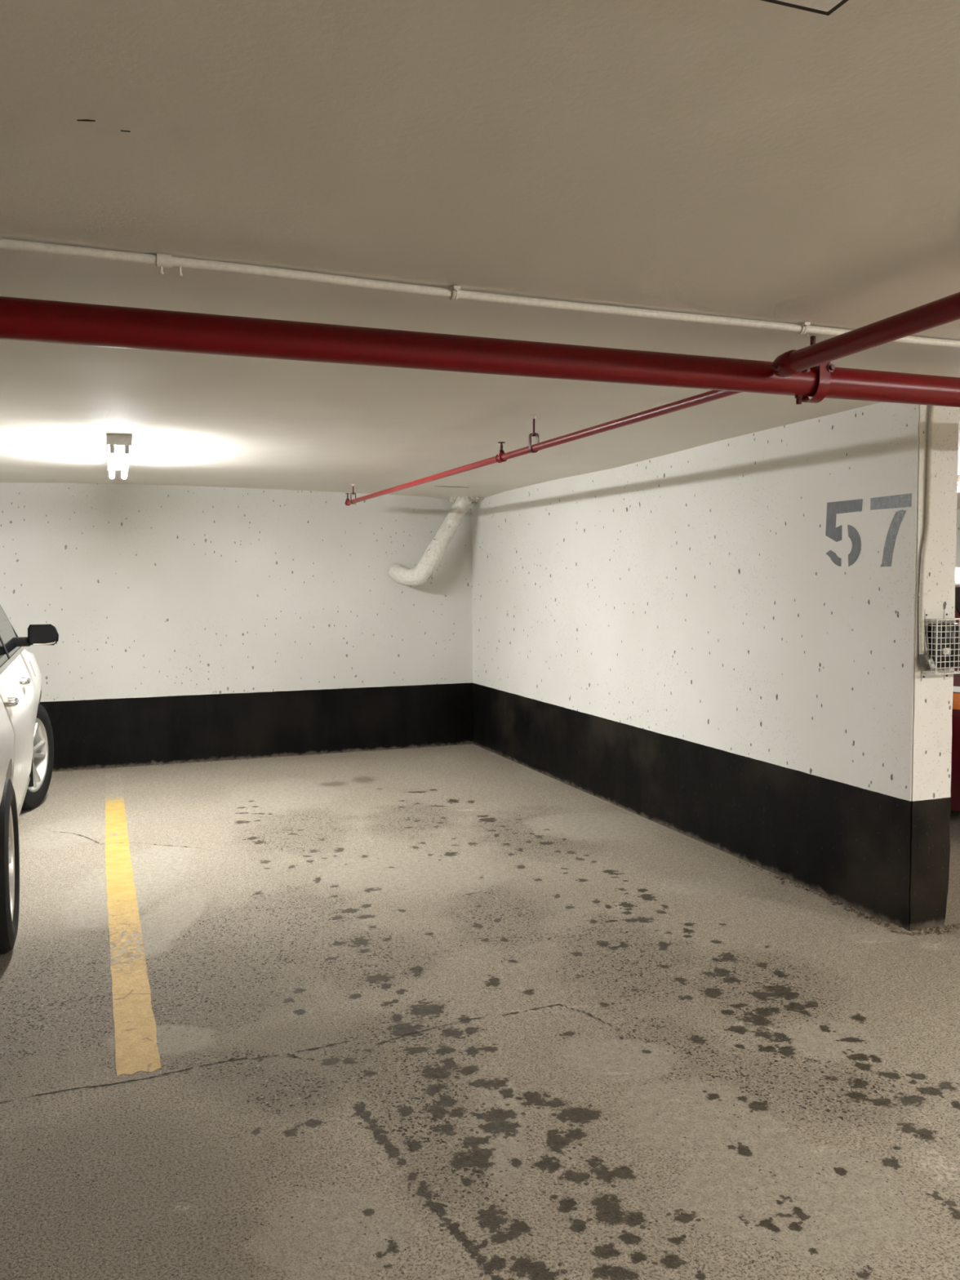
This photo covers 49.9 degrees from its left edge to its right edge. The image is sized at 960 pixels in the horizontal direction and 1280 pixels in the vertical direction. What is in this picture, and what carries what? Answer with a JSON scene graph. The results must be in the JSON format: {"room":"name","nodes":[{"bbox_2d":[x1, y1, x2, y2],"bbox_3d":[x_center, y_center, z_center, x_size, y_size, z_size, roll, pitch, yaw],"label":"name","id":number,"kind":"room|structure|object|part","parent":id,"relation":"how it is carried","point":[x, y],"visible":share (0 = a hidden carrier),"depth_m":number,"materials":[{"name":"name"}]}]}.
{"room":"parking garage","nodes":[
{"label":"parking garage","id":0,"kind":"room"},
{"bbox_2d":[0,743,959,1279],"bbox_3d":[0.657,1.425,2.028,22.000,0.001,15.300,-2,4,-21],"label":"floor","id":1,"kind":"structure","parent":0,"point":[472,1011],"depth_m":3.39,"materials":[{"name":"concrete"}]},
{"bbox_2d":[0,604,58,954],"bbox_3d":[-3.319,0.382,5.331,2.106,1.726,4.760,-2,4,-21],"label":"car","id":2,"kind":"object","parent":1,"relation":"on","point":[26,734],"visible":1,"depth_m":5.29,"materials":[{"name":"white paint"}]},
{"bbox_3d":[-2.587,-0.132,5.443,0.183,0.470,0.064,-2,4,-21],"label":"pillar trim","id":3,"kind":"part","parent":2,"relation":"part of","materials":[{"name":"black plastic"}]},
{"bbox_3d":[-2.110,0.280,4.646,0.059,0.025,0.214,-2,4,-21],"label":"door handle","id":4,"kind":"part","parent":2,"relation":"part of","materials":[{"name":"silver metal"}]},
{"bbox_3d":[-2.418,0.124,5.260,0.024,0.024,2.850,-2,4,-21],"label":"belt moulding","id":5,"kind":"part","parent":2,"relation":"part of","materials":[{"name":"silver metal"}]},
{"bbox_3d":[-2.276,0.516,5.037,0.082,0.733,1.012,-2,4,-21],"label":"door","id":6,"kind":"part","parent":2,"relation":"part of","materials":[{"name":"white paint"}]},
{"bbox_3d":[-2.538,0.940,5.664,0.043,0.038,2.000,-2,4,-21],"label":"sill moulding","id":7,"kind":"part","parent":2,"relation":"part of","materials":[{"name":"silver metal"}]},
{"bbox_3d":[-2.649,0.475,6.020,0.079,0.768,1.065,-2,4,-21],"label":"door","id":8,"kind":"part","parent":2,"relation":"part of","materials":[{"name":"white paint"}]},
{"bbox_3d":[-2.472,0.223,5.603,0.059,0.025,0.214,-2,4,-21],"label":"door handle","id":9,"kind":"part","parent":2,"relation":"part of","materials":[{"name":"silver metal"}]},
{"bbox_2d":[13,624,58,646],"bbox_3d":[-2.685,-0.029,6.225,0.268,0.131,0.142,-2,4,-21],"label":"mirror","id":10,"kind":"object","parent":2,"relation":"attached to","point":[37,634],"depth_m":6.18,"materials":[{"name":"black plastic"}]},
{"bbox_2d":[104,772,161,1076],"bbox_3d":[-2.010,1.212,5.754,0.153,0.001,5.383,-2,4,-21],"label":"parking line","id":11,"kind":"object","parent":1,"relation":"on","point":[135,1024],"visible":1,"depth_m":4.25,"materials":[{"name":"yellow paint"}]},
{"bbox_2d":[53,743,468,772],"bbox_3d":[-2.040,1.022,8.825,4.146,0.015,0.049,-2,4,-21],"label":"crumbs","id":12,"kind":"object","parent":1,"relation":"on","point":[467,744],"visible":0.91,"depth_m":8.91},
{"bbox_2d":[732,856,906,933],"bbox_3d":[1.599,1.229,5.070,0.080,0.021,1.307,-2,4,-21],"label":"crumbs","id":13,"kind":"object","parent":1,"relation":"on","point":[895,928],"visible":1,"depth_m":4.73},
{"bbox_2d":[905,923,959,935],"bbox_3d":[2.063,1.260,4.515,0.460,0.018,0.078,-2,4,-21],"label":"crumbs","id":14,"kind":"object","parent":1,"relation":"on","point":[940,930],"visible":1,"depth_m":4.49,"materials":[{"name":"grey concrete"}]},
{"bbox_2d":[950,567,959,810],"bbox_3d":[2.629,0.250,7.907,1.959,1.605,4.427,-2,4,-21],"label":"car","id":15,"kind":"object","parent":1,"relation":"on","point":[955,759],"visible":0.02,"depth_m":5.78,"materials":[{"name":"red paint"}]},
{"bbox_2d":[952,693,959,709],"bbox_3d":[2.641,0.339,5.763,0.040,0.088,0.380,-3,5,-42],"label":"tail lamp","id":16,"kind":"object","parent":15,"relation":"attached to","point":[956,696],"depth_m":5.74,"materials":[{"name":"orange plastic"}]},
{"bbox_3d":[2.653,0.273,5.763,0.033,0.031,0.377,-3,5,-41],"label":"lamp trim","id":17,"kind":"part","parent":15,"relation":"part of","materials":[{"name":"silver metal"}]},
{"bbox_2d":[0,0,959,509],"bbox_3d":[0.659,-0.967,1.839,22.001,0.359,15.209,-2,4,-21],"label":"ceiling","id":18,"kind":"structure","parent":0,"point":[759,160],"depth_m":2.07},
{"bbox_2d":[106,434,132,479],"bbox_3d":[-2.085,-1.044,5.954,0.124,0.112,1.306,-2,4,-20],"label":"strip light","id":19,"kind":"object","parent":18,"relation":"attached to","point":[118,445],"visible":1,"depth_m":5.47,"materials":[{"name":"paint"}]},
{"bbox_3d":[-1.867,-1.036,5.341,0.124,0.056,0.006,-2,4,-20],"label":"plate","id":20,"kind":"part","parent":19,"relation":"part of","materials":[{"name":"paint"}]},
{"bbox_2d":[350,484,355,504],"bbox_3d":[-1.014,-1.167,8.257,0.050,0.159,0.050,-2,4,-21],"label":"hanger","id":21,"kind":"object","parent":18,"relation":"hanging from","point":[353,485],"visible":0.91,"depth_m":8.25,"materials":[{"name":"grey metal"}]},
{"bbox_2d":[388,496,484,586],"bbox_3d":[-0.385,-0.891,9.173,0.797,0.829,0.399,-2,4,-21],"label":"drain pipe","id":22,"kind":"object","parent":18,"relation":"attached to","point":[433,554],"visible":1,"depth_m":9.02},
{"bbox_2d":[0,238,959,347],"bbox_3d":[0.770,-0.917,2.968,15.002,0.053,0.103,-2,4,-22],"label":"conduit","id":23,"kind":"object","parent":18,"relation":"attached to","point":[161,260],"visible":0.99,"depth_m":2.61,"materials":[{"name":"white metal"}]},
{"bbox_2d":[528,414,538,453],"bbox_3d":[0.251,-0.960,4.811,0.050,0.172,0.050,-2,4,-21],"label":"hanger","id":24,"kind":"object","parent":18,"relation":"hanging from","point":[533,416],"visible":0.9,"depth_m":4.80,"materials":[{"name":"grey metal"}]},
{"bbox_3d":[0.251,-0.998,4.809,0.019,0.096,0.022,-2,4,-21],"label":"rod","id":25,"kind":"part","parent":24,"relation":"part of","materials":[{"name":"grey metal"}]},
{"bbox_3d":[0.251,-1.038,4.807,0.050,0.016,0.050,-2,4,-21],"label":"ceiling plate","id":26,"kind":"part","parent":24,"relation":"part of","materials":[{"name":"white metal"}]},
{"bbox_2d":[344,390,742,506],"bbox_3d":[-0.121,-0.985,5.825,0.052,0.123,5.657,-2,4,-20],"label":"pipe","id":27,"kind":"object","parent":24,"relation":"hanging from","point":[712,395],"visible":0.93,"depth_m":4.37,"materials":[{"name":"red metal"}]},
{"bbox_2d":[760,0,848,15],"bbox_3d":[0.346,-0.833,1.114,0.410,0.034,0.410,-2,4,-21],"label":"access hatch","id":28,"kind":"object","parent":18,"relation":"attached to","point":[826,7],"visible":1,"depth_m":1.35,"materials":[{"name":"paint"}]},
{"bbox_3d":[0.346,-0.833,1.114,0.394,0.034,0.394,-2,4,-21],"label":"hatch door","id":29,"kind":"part","parent":28,"relation":"part of","materials":[{"name":"paint"}]},
{"bbox_2d":[801,333,835,403],"bbox_3d":[1.027,-0.843,3.187,0.080,0.217,0.144,-2,4,-21],"label":"hanger","id":30,"kind":"object","parent":18,"relation":"hanging from","point":[825,369],"visible":0.51,"depth_m":3.14,"materials":[{"name":"red metal"}]},
{"bbox_2d":[0,296,959,407],"bbox_3d":[0.734,-0.791,3.075,15.001,0.095,0.095,-2,4,-21],"label":"pipe","id":31,"kind":"object","parent":30,"relation":"hanging from","point":[23,319],"visible":0.96,"depth_m":2.69,"materials":[{"name":"red metal"}]},
{"bbox_2d":[795,394,803,404],"bbox_3d":[0.981,-0.743,3.175,0.022,0.037,0.022,0,3,2],"label":"plug","id":32,"kind":"object","parent":31,"relation":"hanging from","point":[798,397],"visible":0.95,"depth_m":3.17,"materials":[{"name":"red metal"}]},
{"bbox_3d":[1.026,-0.943,3.181,0.080,0.016,0.080,-2,4,-21],"label":"ceiling plate","id":33,"kind":"part","parent":30,"relation":"part of","materials":[{"name":"white metal"}]},
{"bbox_3d":[1.027,-0.909,3.183,0.030,0.084,0.035,-2,4,-21],"label":"rod","id":34,"kind":"part","parent":30,"relation":"part of","materials":[{"name":"red metal"}]},
{"bbox_2d":[771,292,959,377],"bbox_3d":[1.677,-0.734,0.965,0.124,0.167,4.480,-2,4,-21],"label":"pipe","id":35,"kind":"object","parent":18,"relation":"hanging from","point":[944,310],"visible":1,"depth_m":2.67,"materials":[{"name":"red metal"}]},
{"bbox_2d":[771,349,810,377],"bbox_3d":[0.901,-0.807,3.022,0.124,0.072,0.081,-2,4,-21],"label":"joint","id":36,"kind":"object","parent":35,"relation":"attached to","point":[782,366],"depth_m":2.99,"materials":[{"name":"red paint"}]},
{"bbox_2d":[957,475,959,492],"bbox_3d":[3.634,-1.194,7.923,0.124,0.112,1.306,-2,4,-21],"label":"strip light","id":37,"kind":"object","parent":18,"relation":"attached to","point":[958,477],"visible":0.02,"depth_m":7.81,"materials":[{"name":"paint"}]},
{"bbox_2d":[0,482,959,772],"bbox_3d":[-1.987,-0.154,8.939,22.000,2.380,0.250,-2,4,-21],"label":"wall","id":38,"kind":"structure","parent":0,"point":[193,624],"depth_m":8.77,"materials":[{"name":"white concrete"}]},
{"bbox_2d":[471,402,959,931],"bbox_3d":[0.991,-0.055,7.035,0.230,2.380,5.520,-2,4,-21],"label":"wall","id":39,"kind":"structure","parent":0,"point":[675,642],"depth_m":5.50,"materials":[{"name":"white concrete"}]},
{"bbox_2d":[825,493,911,566],"bbox_3d":[1.746,-0.486,4.668,0.001,0.310,0.548,-2,4,-21],"label":"painted number","id":40,"kind":"object","parent":39,"relation":"attached to","point":[834,533],"visible":1,"depth_m":4.71,"materials":[{"name":"grey paint"}]},
{"bbox_2d":[918,405,935,670],"bbox_3d":[1.905,-0.455,4.369,0.074,1.171,0.061,-2,4,-21],"label":"conduit","id":41,"kind":"object","parent":39,"relation":"attached to","point":[926,660],"visible":0.96,"depth_m":4.38,"materials":[{"name":"grey metal"}]},
{"bbox_2d":[924,608,928,654],"bbox_3d":[1.899,-0.034,4.405,0.026,0.198,0.032,-2,4,-21],"label":"power cord","id":42,"kind":"object","parent":41,"relation":"attached to","point":[925,620],"visible":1,"depth_m":4.40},
{"bbox_3d":[1.916,0.102,4.377,0.041,0.051,0.007,-2,4,-21],"label":"plate","id":43,"kind":"part","parent":41,"relation":"part of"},
{"bbox_2d":[920,610,959,680],"bbox_3d":[2.014,0.025,4.426,0.227,0.302,0.084,-2,4,-21],"label":"guard","id":44,"kind":"object","parent":39,"relation":"attached to","point":[945,612],"visible":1,"depth_m":4.38,"materials":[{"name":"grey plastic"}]},
{"bbox_2d":[925,620,936,673],"bbox_3d":[1.912,0.028,4.389,0.003,0.230,0.078,-2,4,-21],"label":"grille","id":45,"kind":"object","parent":44,"relation":"attached to","point":[927,625],"depth_m":4.37,"materials":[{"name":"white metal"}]},
{"bbox_2d":[926,671,959,673],"bbox_3d":[2.015,0.140,4.434,0.220,0.003,0.078,-2,4,-21],"label":"grille","id":46,"kind":"object","parent":44,"relation":"attached to","point":[949,672],"depth_m":4.40,"materials":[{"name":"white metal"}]},
{"bbox_2d":[936,619,959,673],"bbox_3d":[2.029,0.027,4.390,0.220,0.230,0.005,-2,4,-21],"label":"grille","id":47,"kind":"object","parent":44,"relation":"attached to","point":[937,625],"depth_m":4.37,"materials":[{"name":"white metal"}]},
{"bbox_2d":[924,622,959,669],"bbox_3d":[1.995,0.026,4.428,0.164,0.192,0.067,-2,4,-21],"label":"electrical box","id":48,"kind":"object","parent":39,"relation":"attached to","point":[934,628],"visible":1,"depth_m":4.40,"materials":[{"name":"black plastic"}]},
{"bbox_3d":[1.993,-0.036,4.401,0.040,0.048,0.010,-2,4,-21],"label":"display panel","id":49,"kind":"part","parent":48,"relation":"part of","materials":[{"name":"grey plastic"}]},
{"bbox_2d":[951,632,954,643],"bbox_3d":[2.022,-0.009,4.415,0.012,0.045,0.006,-2,4,-21],"label":"toggle switch","id":50,"kind":"object","parent":48,"relation":"attached to","point":[952,633],"depth_m":4.41,"materials":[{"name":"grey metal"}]}
]}

